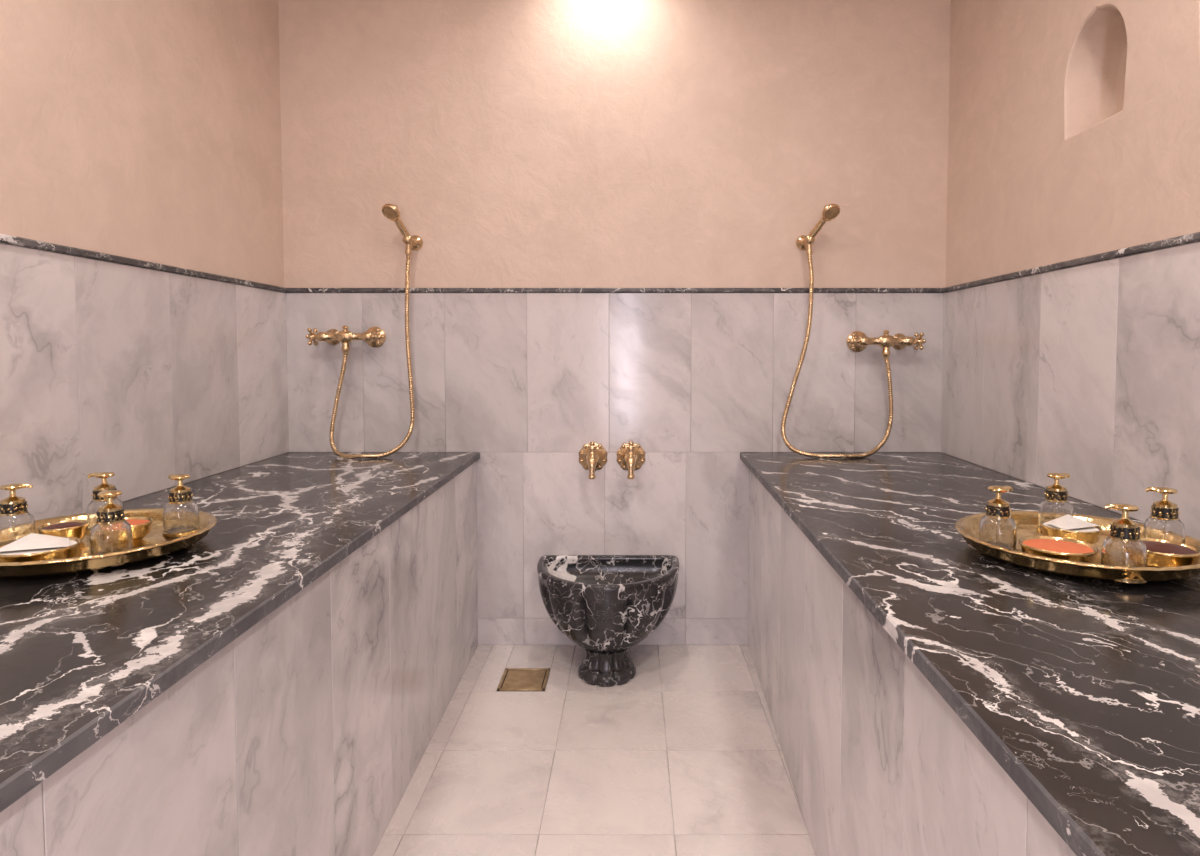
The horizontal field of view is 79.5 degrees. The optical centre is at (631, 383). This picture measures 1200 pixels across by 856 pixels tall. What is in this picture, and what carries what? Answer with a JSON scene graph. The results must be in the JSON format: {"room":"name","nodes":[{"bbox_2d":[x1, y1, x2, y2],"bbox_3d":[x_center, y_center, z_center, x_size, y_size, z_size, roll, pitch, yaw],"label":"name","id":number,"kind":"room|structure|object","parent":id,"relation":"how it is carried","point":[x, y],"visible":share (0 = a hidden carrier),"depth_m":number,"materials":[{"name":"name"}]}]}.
{"room":"spa","nodes":[
{"label":"spa","id":0,"kind":"room"},
{"bbox_2d":[0,0,288,519],"bbox_3d":[-1.411,-0.250,0.666,0.230,2.720,4.356,0,3,-1],"label":"wall","id":1,"kind":"structure","parent":0,"point":[144,130],"depth_m":1.91,"materials":[{"name":"paint"}]},
{"bbox_2d":[0,234,286,292],"bbox_3d":[-1.300,-0.267,0.717,0.022,0.018,4.056,0,3,-1],"label":"trim","id":2,"kind":"structure","parent":1,"relation":"attached to","point":[6,239],"depth_m":1.84,"materials":[{"name":"grey stone"}]},
{"bbox_2d":[373,645,814,855],"bbox_3d":[-0.050,1.155,0.805,3.100,0.100,4.506,0,3,0],"label":"floor","id":3,"kind":"structure","parent":0,"point":[683,757],"depth_m":1.97,"materials":[{"name":"white stone"}]},
{"bbox_2d":[0,452,479,855],"bbox_3d":[-0.929,0.729,0.766,0.778,0.754,4.045,0,3,0],"label":"bench","id":4,"kind":"object","parent":3,"relation":"on","point":[276,682],"visible":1,"depth_m":1.22,"materials":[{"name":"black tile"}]},
{"bbox_2d":[0,508,217,577],"bbox_3d":[-1.040,0.303,1.385,0.423,0.040,0.423,0,3,0],"label":"brass tray","id":5,"kind":"object","parent":4,"relation":"on","point":[153,545],"visible":0.59,"depth_m":1.28,"materials":[{"name":"gold metal"}]},
{"bbox_2d":[0,483,35,546],"bbox_3d":[-1.185,0.252,1.379,0.067,0.124,0.067,-1,3,-23],"label":"glass soap dispenser","id":6,"kind":"object","parent":5,"relation":"on","point":[16,522],"visible":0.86,"depth_m":1.36,"materials":[{"name":"clear glass"}]},
{"bbox_2d":[0,533,80,561],"bbox_3d":[-1.037,0.290,1.257,0.121,0.060,0.121,0,3,0],"label":"bowl","id":7,"kind":"object","parent":5,"relation":"on","point":[32,547],"visible":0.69,"depth_m":1.24,"materials":[{"name":"gold metal"}]},
{"bbox_2d":[37,520,88,539],"bbox_3d":[-1.112,0.292,1.409,0.081,0.041,0.081,0,3,0],"label":"bowl","id":8,"kind":"object","parent":5,"relation":"in","point":[69,528],"visible":0.72,"depth_m":1.40,"materials":[{"name":"gold metal"}]},
{"bbox_2d":[86,472,123,533],"bbox_3d":[-1.107,0.246,1.512,0.067,0.124,0.067,0,3,-9],"label":"glass soap dispenser","id":9,"kind":"object","parent":5,"relation":"on","point":[92,508],"visible":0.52,"depth_m":1.49,"materials":[{"name":"clear glass"}]},
{"bbox_2d":[90,490,132,555],"bbox_3d":[-0.950,0.255,1.313,0.067,0.124,0.067,2,3,31],"label":"glass soap dispenser","id":10,"kind":"object","parent":5,"relation":"on","point":[111,532],"visible":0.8,"depth_m":1.29,"materials":[{"name":"clear glass"}]},
{"bbox_2d":[125,517,152,542],"bbox_3d":[-1.008,0.293,1.429,0.097,0.038,0.097,0,3,0],"label":"bowl","id":11,"kind":"object","parent":5,"relation":"in","point":[141,526],"visible":0.36,"depth_m":1.43,"materials":[{"name":"gold metal"}]},
{"bbox_2d":[162,474,199,536],"bbox_3d":[-0.932,0.248,1.487,0.067,0.124,0.067,1,3,20],"label":"glass soap dispenser","id":12,"kind":"object","parent":5,"relation":"on","point":[181,513],"visible":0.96,"depth_m":1.47,"materials":[{"name":"clear glass"}]},
{"bbox_2d":[497,668,549,690],"bbox_3d":[-0.375,1.029,2.509,0.161,0.005,0.165,0,3,0],"label":"floor drain","id":13,"kind":"object","parent":3,"relation":"on","point":[513,679],"visible":1,"depth_m":2.50,"materials":[{"name":"gold metal"}]},
{"bbox_2d":[537,555,678,686],"bbox_3d":[-0.088,0.847,2.605,0.528,0.356,0.380,0,3,0],"label":"basin","id":14,"kind":"object","parent":3,"relation":"on","point":[606,605],"visible":1,"depth_m":2.48,"materials":[{"name":"black stone"}]},
{"bbox_2d":[740,452,1199,855],"bbox_3d":[0.751,0.729,0.766,0.772,0.754,4.066,0,3,1],"label":"bench","id":15,"kind":"object","parent":3,"relation":"on","point":[927,692],"visible":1,"depth_m":1.09,"materials":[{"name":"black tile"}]},
{"bbox_2d":[955,511,1199,582],"bbox_3d":[0.840,0.305,1.360,0.423,0.040,0.423,0,3,0],"label":"brass tray","id":16,"kind":"object","parent":15,"relation":"on","point":[1026,522],"visible":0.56,"depth_m":1.25,"materials":[{"name":"gold metal"}]},
{"bbox_2d":[979,486,1016,550],"bbox_3d":[0.690,0.253,1.357,0.067,0.124,0.067,-1,3,-17],"label":"glass soap dispenser","id":17,"kind":"object","parent":16,"relation":"on","point":[997,527],"visible":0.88,"depth_m":1.34,"materials":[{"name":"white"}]},
{"bbox_2d":[1037,473,1073,531],"bbox_3d":[0.885,0.247,1.502,0.067,0.124,0.067,-1,3,-11],"label":"glass soap dispenser","id":18,"kind":"object","parent":16,"relation":"on","point":[1055,504],"visible":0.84,"depth_m":1.49,"materials":[{"name":"clear glass"}]},
{"bbox_2d":[1018,535,1097,562],"bbox_3d":[0.748,0.300,1.266,0.121,0.038,0.121,0,3,0],"label":"bowl","id":19,"kind":"object","parent":16,"relation":"in","point":[1056,547],"visible":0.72,"depth_m":1.25,"materials":[{"name":"gold metal"}]},
{"bbox_2d":[1040,514,1102,544],"bbox_3d":[0.855,0.283,1.404,0.105,0.060,0.105,0,3,0],"label":"bowl","id":20,"kind":"object","parent":16,"relation":"on","point":[1067,526],"visible":0.77,"depth_m":1.38,"materials":[{"name":"gold metal"}]},
{"bbox_2d":[1101,503,1147,583],"bbox_3d":[0.818,0.261,1.196,0.067,0.124,0.067,1,3,14],"label":"glass soap dispenser","id":21,"kind":"object","parent":16,"relation":"on","point":[1123,546],"visible":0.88,"depth_m":1.18,"materials":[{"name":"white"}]},
{"bbox_2d":[1143,487,1184,542],"bbox_3d":[0.993,0.254,1.343,0.067,0.124,0.067,1,3,25],"label":"glass soap dispenser","id":22,"kind":"object","parent":16,"relation":"on","point":[1164,523],"visible":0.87,"depth_m":1.32,"materials":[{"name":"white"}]},
{"bbox_2d":[1141,538,1199,566],"bbox_3d":[0.922,0.299,1.254,0.111,0.041,0.111,0,3,0],"label":"bowl","id":23,"kind":"object","parent":16,"relation":"in","point":[1161,553],"visible":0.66,"depth_m":1.22,"materials":[{"name":"gold metal"}]},
{"bbox_2d":[278,0,950,644],"bbox_3d":[-0.050,-0.347,2.868,3.100,2.720,0.250,0,3,0],"label":"wall","id":24,"kind":"structure","parent":0,"point":[524,143],"depth_m":2.75,"materials":[{"name":"paint"}]},
{"bbox_2d":[305,204,422,458],"bbox_3d":[-1.004,-0.193,2.665,0.416,0.920,0.189,0,3,0],"label":"shower","id":25,"kind":"object","parent":24,"relation":"attached to","point":[375,337],"visible":1,"depth_m":2.67,"materials":[{"name":"gold metal"}]},
{"bbox_2d":[579,442,606,478],"bbox_3d":[-0.150,0.286,2.724,0.110,0.136,0.094,0,3,0],"label":"tap","id":26,"kind":"object","parent":24,"relation":"attached to","point":[592,456],"visible":1,"depth_m":2.75,"materials":[{"name":"gold metal"}]},
{"bbox_2d":[286,288,942,292],"bbox_3d":[-0.065,-0.357,2.746,2.520,0.018,0.022,0,3,0],"label":"trim","id":27,"kind":"structure","parent":24,"relation":"attached to","point":[289,290],"depth_m":2.73,"materials":[{"name":"grey stone"}]},
{"bbox_2d":[617,442,644,478],"bbox_3d":[-0.004,0.286,2.724,0.110,0.136,0.094,0,3,0],"label":"tap","id":28,"kind":"object","parent":24,"relation":"attached to","point":[630,456],"visible":1,"depth_m":2.75,"materials":[{"name":"gold metal"}]},
{"bbox_2d":[781,204,925,457],"bbox_3d":[0.825,-0.193,2.668,0.535,0.920,0.184,0,3,0],"label":"shower","id":29,"kind":"object","parent":24,"relation":"attached to","point":[857,341],"visible":1,"depth_m":2.67,"materials":[{"name":"gold metal"}]},
{"bbox_2d":[941,0,1199,539],"bbox_3d":[1.251,-0.250,0.665,0.230,2.720,4.357,0,3,1],"label":"wall","id":30,"kind":"structure","parent":0,"point":[1074,129],"depth_m":1.92,"materials":[{"name":"paint"}]},
{"bbox_2d":[943,232,1199,292],"bbox_3d":[1.140,-0.267,0.717,0.022,0.018,4.057,0,3,1],"label":"trim","id":31,"kind":"structure","parent":30,"relation":"attached to","point":[1194,237],"depth_m":1.82,"materials":[{"name":"grey stone"}]}
]}

